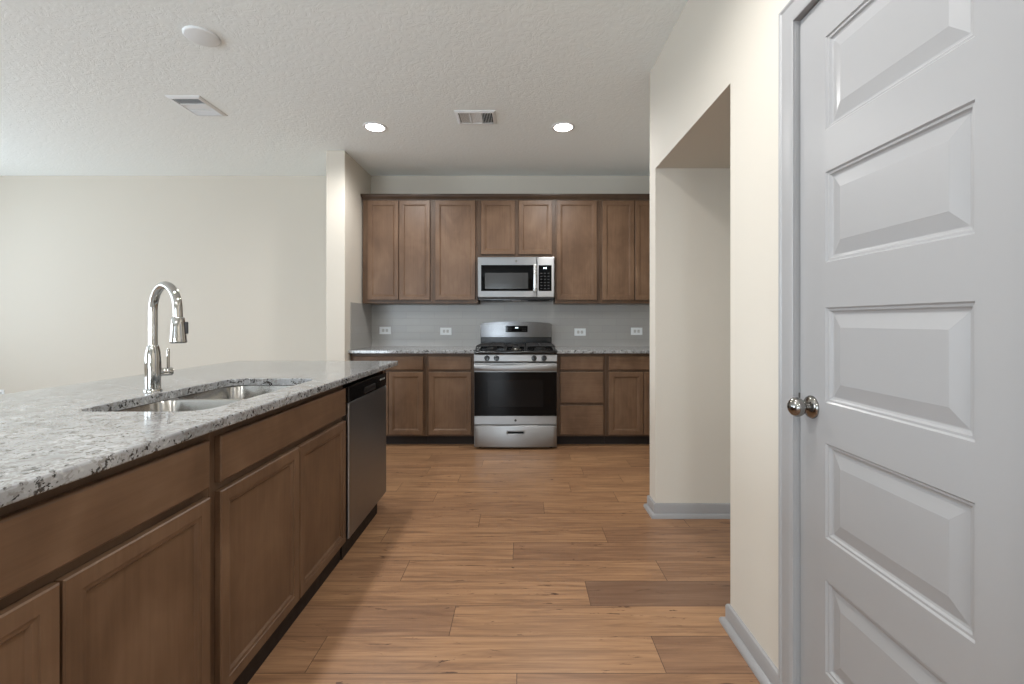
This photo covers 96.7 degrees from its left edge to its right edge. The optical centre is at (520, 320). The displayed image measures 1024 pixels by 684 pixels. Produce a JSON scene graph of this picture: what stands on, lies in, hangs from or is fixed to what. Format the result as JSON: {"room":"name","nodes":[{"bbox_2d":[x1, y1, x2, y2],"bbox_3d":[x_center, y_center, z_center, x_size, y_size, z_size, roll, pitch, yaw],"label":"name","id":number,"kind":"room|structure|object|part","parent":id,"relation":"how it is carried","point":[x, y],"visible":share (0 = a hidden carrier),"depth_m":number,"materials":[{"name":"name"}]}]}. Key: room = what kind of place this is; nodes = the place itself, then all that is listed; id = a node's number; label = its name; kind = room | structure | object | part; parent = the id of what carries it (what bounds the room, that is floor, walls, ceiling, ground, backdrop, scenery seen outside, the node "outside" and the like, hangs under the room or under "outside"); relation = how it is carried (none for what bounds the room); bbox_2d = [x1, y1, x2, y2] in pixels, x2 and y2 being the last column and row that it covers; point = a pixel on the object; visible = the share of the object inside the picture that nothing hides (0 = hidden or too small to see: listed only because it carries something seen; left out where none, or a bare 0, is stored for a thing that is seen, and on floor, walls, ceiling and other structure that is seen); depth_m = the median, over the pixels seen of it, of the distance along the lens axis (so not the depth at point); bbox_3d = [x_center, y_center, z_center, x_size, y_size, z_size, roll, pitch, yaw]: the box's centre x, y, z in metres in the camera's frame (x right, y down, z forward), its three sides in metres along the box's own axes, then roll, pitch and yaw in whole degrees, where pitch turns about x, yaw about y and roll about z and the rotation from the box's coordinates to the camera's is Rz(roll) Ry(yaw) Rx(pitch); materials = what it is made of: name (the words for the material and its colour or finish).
{"room":"kitchen","nodes":[
{"label":"kitchen","id":0,"kind":"room"},
{"bbox_2d":[0,176,649,393],"bbox_3d":[-2.160,-0.190,4.947,8.520,2.740,0.120,0,0,0],"label":"wall","id":1,"kind":"structure","parent":0,"point":[83,258],"depth_m":4.89,"materials":[{"name":"beige paint"}]},
{"bbox_2d":[363,200,437,304],"bbox_3d":[-1.241,-0.698,4.724,0.705,1.041,0.325,0,0,0],"label":"upper cabinet","id":2,"kind":"object","parent":1,"relation":"attached to","point":[397,234],"visible":0.94,"depth_m":4.57,"materials":[{"name":"brown wood"}]},
{"bbox_3d":[-1.385,-0.710,4.571,0.309,0.998,0.019,0,0,0],"label":"door","id":3,"kind":"part","parent":2,"relation":"part of","materials":[{"name":"brown wood"}]},
{"bbox_3d":[-1.067,-0.710,4.571,0.309,0.998,0.019,0,0,0],"label":"door","id":4,"kind":"part","parent":2,"relation":"part of","materials":[{"name":"brown wood"}]},
{"bbox_2d":[360,194,649,199],"bbox_3d":[-0.038,-1.246,4.718,3.137,0.054,0.335,0,0,0],"label":"crown molding","id":5,"kind":"structure","parent":2,"relation":"attached to","point":[363,196],"depth_m":4.56,"materials":[{"name":"brown wood"}]},
{"bbox_2d":[433,200,479,304],"bbox_3d":[-0.662,-0.698,4.724,0.451,1.041,0.325,0,0,0],"label":"upper cabinet","id":6,"kind":"object","parent":1,"relation":"attached to","point":[455,222],"visible":0.94,"depth_m":4.57,"materials":[{"name":"brown wood"}]},
{"bbox_2d":[350,301,649,349],"bbox_3d":[0.005,0.015,4.586,3.228,0.510,0.602,0,0,0],"label":"tile backsplash","id":7,"kind":"structure","parent":1,"relation":"attached to","point":[411,325],"depth_m":4.88,"materials":[{"name":"grey tile"}]},
{"bbox_2d":[379,327,390,333],"bbox_3d":[-1.456,0.101,4.876,0.122,0.079,0.008,0,0,0],"label":"wall outlet","id":8,"kind":"object","parent":7,"relation":"attached to","point":[382,330],"visible":1,"depth_m":4.87,"materials":[{"name":"white plastic"}]},
{"bbox_2d":[440,328,451,334],"bbox_3d":[-0.805,0.110,4.876,0.122,0.079,0.008,0,0,0],"label":"wall outlet","id":9,"kind":"object","parent":7,"relation":"attached to","point":[443,331],"visible":1,"depth_m":4.87,"materials":[{"name":"white plastic"}]},
{"bbox_2d":[574,328,585,335],"bbox_3d":[0.633,0.119,4.876,0.122,0.079,0.008,0,0,0],"label":"wall outlet","id":10,"kind":"object","parent":7,"relation":"attached to","point":[577,331],"visible":1,"depth_m":4.87,"materials":[{"name":"white plastic"}]},
{"bbox_2d":[631,328,641,334],"bbox_3d":[1.240,0.110,4.876,0.122,0.079,0.008,0,0,0],"label":"wall outlet","id":11,"kind":"object","parent":7,"relation":"attached to","point":[634,331],"visible":1,"depth_m":4.87,"materials":[{"name":"white plastic"}]},
{"bbox_2d":[478,257,554,301],"bbox_3d":[-0.048,-0.416,4.665,0.758,0.430,0.424,0,0,0],"label":"microwave oven","id":12,"kind":"object","parent":1,"relation":"attached to","point":[500,279],"visible":1,"depth_m":4.49,"materials":[{"name":"silver metal"}]},
{"bbox_3d":[-0.135,-0.424,4.486,0.517,0.256,0.003,0,0,0],"label":"door glass","id":13,"kind":"part","parent":12,"relation":"part of","materials":[{"name":"black glass"}]},
{"bbox_3d":[-0.136,-0.432,4.502,0.582,0.398,0.030,0,0,0],"label":"microwave door","id":14,"kind":"part","parent":12,"relation":"part of","materials":[{"name":"silver metal"}]},
{"bbox_3d":[0.138,-0.424,4.470,0.031,0.268,0.033,0,0,0],"label":"handle","id":15,"kind":"part","parent":12,"relation":"part of","materials":[{"name":"silver metal"}]},
{"bbox_2d":[478,200,554,256],"bbox_3d":[-0.045,-0.926,4.724,0.780,0.584,0.325,0,0,0],"label":"upper cabinet","id":16,"kind":"object","parent":1,"relation":"attached to","point":[506,228],"visible":0.88,"depth_m":4.57,"materials":[{"name":"brown wood"}]},
{"bbox_3d":[-0.231,-0.939,4.571,0.341,0.541,0.019,0,0,0],"label":"door","id":17,"kind":"part","parent":16,"relation":"part of","materials":[{"name":"brown wood"}]},
{"bbox_3d":[0.143,-0.939,4.571,0.335,0.541,0.019,0,0,0],"label":"door","id":18,"kind":"part","parent":16,"relation":"part of","materials":[{"name":"brown wood"}]},
{"bbox_2d":[553,200,598,304],"bbox_3d":[0.568,-0.698,4.724,0.444,1.041,0.325,0,0,0],"label":"upper cabinet","id":19,"kind":"object","parent":1,"relation":"attached to","point":[576,221],"visible":0.96,"depth_m":4.57,"materials":[{"name":"brown wood"}]},
{"bbox_2d":[595,200,649,304],"bbox_3d":[1.145,-0.698,4.724,0.709,1.041,0.325,0,0,0],"label":"upper cabinet","id":20,"kind":"object","parent":1,"relation":"attached to","point":[624,225],"visible":0.54,"depth_m":4.57,"materials":[{"name":"brown wood"}]},
{"bbox_3d":[0.978,-0.710,4.571,0.321,0.998,0.019,0,0,0],"label":"door","id":21,"kind":"part","parent":20,"relation":"part of","materials":[{"name":"brown wood"}]},
{"bbox_3d":[1.306,-0.710,4.571,0.321,0.998,0.019,0,0,0],"label":"door","id":22,"kind":"part","parent":20,"relation":"part of","materials":[{"name":"brown wood"}]},
{"bbox_2d":[0,0,686,175],"bbox_3d":[-2.250,-1.620,-1.321,8.700,0.120,12.657,0,0,0],"label":"ceiling","id":23,"kind":"structure","parent":0,"point":[85,85],"depth_m":3.00,"materials":[{"name":"white paint"}]},
{"bbox_2d":[166,96,227,115],"bbox_3d":[-2.345,-1.554,3.301,0.240,0.012,0.306,0,0,0],"label":"ceiling vent","id":24,"kind":"object","parent":23,"relation":"in","point":[197,105],"visible":1,"depth_m":3.27,"materials":[{"name":"white plastic"}]},
{"bbox_2d":[182,26,220,46],"bbox_3d":[-1.746,-1.552,2.490,0.176,0.015,0.176,0,0,0],"label":"cover plate","id":25,"kind":"object","parent":23,"relation":"attached to","point":[198,35],"visible":1,"depth_m":2.47,"materials":[{"name":"white plastic"}]},
{"bbox_2d":[363,122,386,131],"bbox_3d":[-1.173,-1.556,3.660,0.188,0.009,0.188,0,0,0],"label":"recessed light","id":26,"kind":"object","parent":23,"relation":"in","point":[370,126],"visible":1,"depth_m":3.65,"materials":[{"name":"white plastic"}]},
{"bbox_2d":[454,110,496,123],"bbox_3d":[-0.343,-1.554,3.479,0.305,0.013,0.229,0,0,0],"label":"ceiling vent","id":27,"kind":"object","parent":23,"relation":"in","point":[463,116],"visible":1,"depth_m":3.46,"materials":[{"name":"white plastic"}]},
{"bbox_2d":[552,122,574,131],"bbox_3d":[0.340,-1.556,3.660,0.188,0.009,0.188,0,0,0],"label":"recessed light","id":28,"kind":"object","parent":23,"relation":"in","point":[561,126],"visible":1,"depth_m":3.65,"materials":[{"name":"white plastic"}]},
{"bbox_2d":[326,150,370,360],"bbox_3d":[-1.696,-0.190,4.522,0.172,2.740,0.730,0,0,0],"label":"wall","id":29,"kind":"structure","parent":0,"point":[346,179],"depth_m":4.16,"materials":[{"name":"beige paint"}]},
{"bbox_2d":[248,444,759,683],"bbox_3d":[-2.260,1.180,-1.266,8.680,0.001,12.780,0,0,0],"label":"floor","id":30,"kind":"structure","parent":0,"point":[473,565],"depth_m":2.04,"materials":[{"name":"brown wood"}]},
{"bbox_2d":[0,433,209,683],"bbox_3d":[-1.172,0.742,0.849,0.630,0.877,0.857,0,0,0],"label":"base cabinet","id":31,"kind":"object","parent":30,"relation":"on","point":[105,575],"visible":0.77,"depth_m":0.97,"materials":[{"name":"brown wood"}]},
{"bbox_3d":[-0.867,0.784,0.649,0.019,0.594,0.398,0,0,0],"label":"door","id":32,"kind":"part","parent":31,"relation":"part of","materials":[{"name":"brown wood"}]},
{"bbox_3d":[-0.887,0.695,0.849,0.020,0.783,0.857,0,0,0],"label":"frame","id":33,"kind":"part","parent":31,"relation":"part of","materials":[{"name":"brown wood"}]},
{"bbox_3d":[-0.867,0.395,0.853,0.019,0.132,0.806,0,0,0],"label":"drawer","id":34,"kind":"part","parent":31,"relation":"part of","materials":[{"name":"brown wood"}]},
{"bbox_3d":[-0.867,0.784,1.056,0.019,0.594,0.404,0,0,0],"label":"door","id":35,"kind":"part","parent":31,"relation":"part of","materials":[{"name":"brown wood"}]},
{"bbox_2d":[0,361,397,507],"bbox_3d":[-1.381,0.286,1.738,1.087,0.031,2.725,0,0,0],"label":"countertop","id":36,"kind":"structure","parent":31,"relation":"on","point":[52,437],"depth_m":1.30,"materials":[{"name":"stone"}]},
{"bbox_2d":[143,281,187,391],"bbox_3d":[-1.329,0.061,1.727,0.256,0.421,0.094,0,0,30],"label":"kitchen faucet","id":37,"kind":"object","parent":36,"relation":"on","point":[153,370],"visible":1,"depth_m":1.74,"materials":[{"name":"silver metal"}]},
{"bbox_3d":[-1.338,-0.026,1.712,0.227,0.247,0.030,0,0,30],"label":"spout","id":38,"kind":"part","parent":37,"relation":"part of","materials":[{"name":"silver metal"}]},
{"bbox_3d":[-1.399,0.151,1.804,0.011,0.084,0.011,0,0,30],"label":"lever","id":39,"kind":"part","parent":37,"relation":"part of","materials":[{"name":"silver metal"}]},
{"bbox_2d":[113,385,293,411],"bbox_3d":[-1.160,0.404,1.755,0.456,0.201,0.832,0,0,0],"label":"sink","id":40,"kind":"object","parent":36,"relation":"in","point":[218,397],"visible":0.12,"depth_m":1.76,"materials":[{"name":"metal"}]},
{"bbox_3d":[-1.159,0.404,1.550,0.418,0.201,0.385,0,0,0],"label":"bowl","id":41,"kind":"part","parent":40,"relation":"part of","materials":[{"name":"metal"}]},
{"bbox_3d":[-1.159,0.404,1.960,0.418,0.201,0.385,0,0,0],"label":"bowl","id":42,"kind":"part","parent":40,"relation":"part of","materials":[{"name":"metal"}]},
{"bbox_2d":[208,385,345,683],"bbox_3d":[-1.172,0.742,1.758,0.630,0.877,0.959,0,0,0],"label":"base cabinet","id":43,"kind":"object","parent":30,"relation":"on","point":[277,488],"visible":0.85,"depth_m":1.56,"materials":[{"name":"brown wood"}]},
{"bbox_3d":[-0.867,0.784,1.532,0.019,0.594,0.461,0,0,0],"label":"door","id":44,"kind":"part","parent":43,"relation":"part of","materials":[{"name":"brown wood"}]},
{"bbox_3d":[-0.867,0.395,1.765,0.019,0.132,0.928,0,0,0],"label":"drawer","id":45,"kind":"part","parent":43,"relation":"part of","materials":[{"name":"brown wood"}]},
{"bbox_3d":[-0.867,0.784,1.998,0.019,0.594,0.461,0,0,0],"label":"door","id":46,"kind":"part","parent":43,"relation":"part of","materials":[{"name":"brown wood"}]},
{"bbox_2d":[340,372,385,559],"bbox_3d":[-1.149,0.752,2.555,0.607,0.856,0.624,0,0,0],"label":"dishwasher","id":47,"kind":"object","parent":30,"relation":"on","point":[365,417],"visible":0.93,"depth_m":2.46,"materials":[{"name":"silver"}]},
{"bbox_3d":[-0.893,1.131,2.521,0.018,0.099,0.549,0,0,0],"label":"toe panel","id":48,"kind":"part","parent":47,"relation":"part of","materials":[{"name":"black"}]},
{"bbox_2d":[343,373,377,385],"bbox_3d":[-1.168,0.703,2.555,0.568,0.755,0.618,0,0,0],"label":"control panel","id":49,"kind":"object","parent":47,"relation":"in","point":[375,374],"depth_m":2.52,"materials":[{"name":"black plastic"}]},
{"bbox_3d":[-0.866,0.364,2.555,0.036,0.080,0.624,0,0,0],"label":"control panel","id":50,"kind":"part","parent":47,"relation":"part of","materials":[{"name":"black plastic"}]},
{"bbox_3d":[-0.846,0.377,2.555,0.002,0.034,0.190,0,0,0],"label":"pocket handle","id":51,"kind":"part","parent":47,"relation":"part of","materials":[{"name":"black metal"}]},
{"bbox_2d":[351,353,427,443],"bbox_3d":[-1.249,0.742,4.572,0.711,0.876,0.606,0,0,0],"label":"base cabinet","id":52,"kind":"object","parent":30,"relation":"on","point":[406,381],"visible":0.56,"depth_m":4.28,"materials":[{"name":"brown wood"}]},
{"bbox_3d":[-1.411,0.774,4.279,0.325,0.588,0.019,0,0,0],"label":"door","id":53,"kind":"part","parent":52,"relation":"part of","materials":[{"name":"brown wood"}]},
{"bbox_3d":[-1.246,0.396,4.279,0.654,0.125,0.019,0,0,0],"label":"drawer","id":54,"kind":"part","parent":52,"relation":"part of","materials":[{"name":"brown wood"}]},
{"bbox_3d":[-1.081,0.774,4.279,0.325,0.588,0.019,0,0,0],"label":"door","id":55,"kind":"part","parent":52,"relation":"part of","materials":[{"name":"brown wood"}]},
{"bbox_2d":[348,346,479,352],"bbox_3d":[-1.022,0.287,4.562,1.172,0.032,0.646,0,0,0],"label":"countertop","id":56,"kind":"structure","parent":52,"relation":"on","point":[372,349],"depth_m":4.33,"materials":[{"name":"stone"}]},
{"bbox_2d":[426,353,473,443],"bbox_3d":[-0.665,0.742,4.572,0.454,0.876,0.606,0,0,0],"label":"base cabinet","id":57,"kind":"object","parent":30,"relation":"on","point":[449,376],"visible":0.76,"depth_m":4.28,"materials":[{"name":"brown wood"}]},
{"bbox_3d":[-0.666,0.396,4.279,0.400,0.125,0.019,0,0,0],"label":"drawer","id":58,"kind":"part","parent":57,"relation":"part of","materials":[{"name":"brown wood"}]},
{"bbox_3d":[-0.666,0.774,4.279,0.400,0.588,0.019,0,0,0],"label":"door","id":59,"kind":"part","parent":57,"relation":"part of","materials":[{"name":"brown wood"}]},
{"bbox_2d":[474,321,556,447],"bbox_3d":[-0.051,0.592,4.492,0.762,1.176,0.761,0,0,0],"label":"gas stove","id":60,"kind":"object","parent":30,"relation":"on","point":[515,362],"visible":1,"depth_m":4.17,"materials":[{"name":"silver metal"}]},
{"bbox_3d":[-0.051,1.058,4.184,0.760,0.200,0.046,0,0,0],"label":"storage drawer","id":61,"kind":"part","parent":60,"relation":"part of","materials":[{"name":"silver metal"}]},
{"bbox_3d":[-0.051,0.668,4.190,0.760,0.570,0.034,0,0,0],"label":"oven door","id":62,"kind":"part","parent":60,"relation":"part of","materials":[{"name":"silver metal"}]},
{"bbox_3d":[-0.051,0.669,4.171,0.754,0.403,0.003,0,0,0],"label":"oven glass","id":63,"kind":"part","parent":60,"relation":"part of","materials":[{"name":"black glass"}]},
{"bbox_3d":[-0.051,0.423,4.130,0.752,0.058,0.038,0,0,0],"label":"door handle","id":64,"kind":"part","parent":60,"relation":"part of","materials":[{"name":"silver metal"}]},
{"bbox_2d":[474,347,556,353],"bbox_3d":[-0.051,0.289,4.482,0.762,0.032,0.629,0,0,0],"label":"cooktop","id":65,"kind":"object","parent":60,"relation":"in","point":[482,350],"depth_m":4.22,"materials":[{"name":"black metal"}]},
{"bbox_3d":[-0.051,0.340,4.189,0.760,0.068,0.037,0,0,0],"label":"control panel","id":66,"kind":"part","parent":60,"relation":"part of","materials":[{"name":"silver metal"}]},
{"bbox_3d":[-0.048,1.020,4.158,0.170,0.042,0.006,0,0,0],"label":"drawer pull","id":67,"kind":"part","parent":60,"relation":"part of","materials":[{"name":"black metal"}]},
{"bbox_2d":[557,353,605,443],"bbox_3d":[0.569,0.742,4.572,0.461,0.876,0.606,0,0,0],"label":"base cabinet","id":68,"kind":"object","parent":30,"relation":"on","point":[581,377],"visible":0.8,"depth_m":4.27,"materials":[{"name":"brown wood"}]},
{"bbox_3d":[0.570,0.931,4.279,0.408,0.274,0.019,0,0,0],"label":"drawer","id":69,"kind":"part","parent":68,"relation":"part of","materials":[{"name":"brown wood"}]},
{"bbox_3d":[0.570,0.625,4.279,0.408,0.289,0.019,0,0,0],"label":"drawer","id":70,"kind":"part","parent":68,"relation":"part of","materials":[{"name":"brown wood"}]},
{"bbox_3d":[0.570,0.396,4.279,0.408,0.125,0.019,0,0,0],"label":"drawer","id":71,"kind":"part","parent":68,"relation":"part of","materials":[{"name":"brown wood"}]},
{"bbox_2d":[604,353,649,443],"bbox_3d":[1.180,0.742,4.572,0.759,0.876,0.606,0,0,0],"label":"base cabinet","id":72,"kind":"object","parent":30,"relation":"on","point":[627,374],"visible":0.5,"depth_m":4.28,"materials":[{"name":"brown wood"}]},
{"bbox_2d":[552,346,649,352],"bbox_3d":[0.978,0.287,4.562,1.282,0.032,0.646,0,0,0],"label":"countertop","id":73,"kind":"structure","parent":72,"relation":"on","point":[560,349],"depth_m":4.33,"materials":[{"name":"stone"}]},
{"bbox_3d":[0.988,0.774,4.279,0.323,0.588,0.019,0,0,0],"label":"door","id":74,"kind":"part","parent":72,"relation":"part of","materials":[{"name":"brown wood"}]},
{"bbox_3d":[1.179,0.396,4.279,0.706,0.125,0.019,0,0,0],"label":"drawer","id":75,"kind":"part","parent":72,"relation":"part of","materials":[{"name":"brown wood"}]},
{"bbox_3d":[1.343,0.774,4.279,0.378,0.588,0.019,0,0,0],"label":"door","id":76,"kind":"part","parent":72,"relation":"part of","materials":[{"name":"brown wood"}]},
{"bbox_2d":[675,168,729,502],"bbox_3d":[1.440,-0.190,2.803,1.020,2.740,0.122,0,0,0],"label":"wall","id":77,"kind":"structure","parent":0,"point":[702,195],"depth_m":2.74,"materials":[{"name":"beige paint"}]},
{"bbox_2d":[643,495,729,518],"bbox_3d":[1.355,1.139,2.803,1.151,0.083,0.184,0,0,0],"label":"baseboard","id":78,"kind":"structure","parent":77,"relation":"attached to","point":[655,510],"depth_m":2.73,"materials":[{"name":"grey paint"}]},
{"bbox_2d":[676,115,729,167],"bbox_3d":[1.440,-0.970,2.251,1.020,0.100,0.982,0,0,0],"label":"ceiling","id":79,"kind":"structure","parent":0,"point":[713,151],"depth_m":2.48,"materials":[{"name":"beige paint"}]},
{"bbox_2d":[650,0,789,667],"bbox_3d":[0.870,-0.190,-2.318,0.120,2.740,10.364,0,0,0],"label":"wall","id":80,"kind":"structure","parent":0,"point":[719,59],"depth_m":1.69,"materials":[{"name":"beige paint"}]},
{"bbox_2d":[778,0,819,683],"bbox_3d":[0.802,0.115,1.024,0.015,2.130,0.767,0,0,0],"label":"trim","id":81,"kind":"structure","parent":80,"relation":"attached to","point":[793,9],"depth_m":1.37,"materials":[{"name":"grey paint"}]},
{"bbox_2d":[787,0,1023,683],"bbox_3d":[0.807,0.145,1.025,0.100,2.054,0.633,0,0,0],"label":"door","id":82,"kind":"structure","parent":80,"relation":"in","point":[909,406],"depth_m":0.96,"materials":[{"name":"grey paint"}]},
{"bbox_3d":[0.785,0.243,1.286,0.058,0.055,0.055,0,0,0],"label":"knob","id":83,"kind":"part","parent":82,"relation":"part of","materials":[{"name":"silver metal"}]},
{"bbox_3d":[1.440,-0.190,1.700,1.020,2.740,0.120,0,0,0],"label":"wall","id":84,"kind":"structure","parent":0,"visible":0},
{"bbox_2d":[719,604,777,683],"bbox_3d":[1.355,1.139,1.597,1.151,0.083,0.387,0,0,0],"label":"baseboard","id":85,"kind":"structure","parent":84,"relation":"attached to","point":[757,659],"depth_m":1.58,"materials":[{"name":"grey paint"}]}
]}

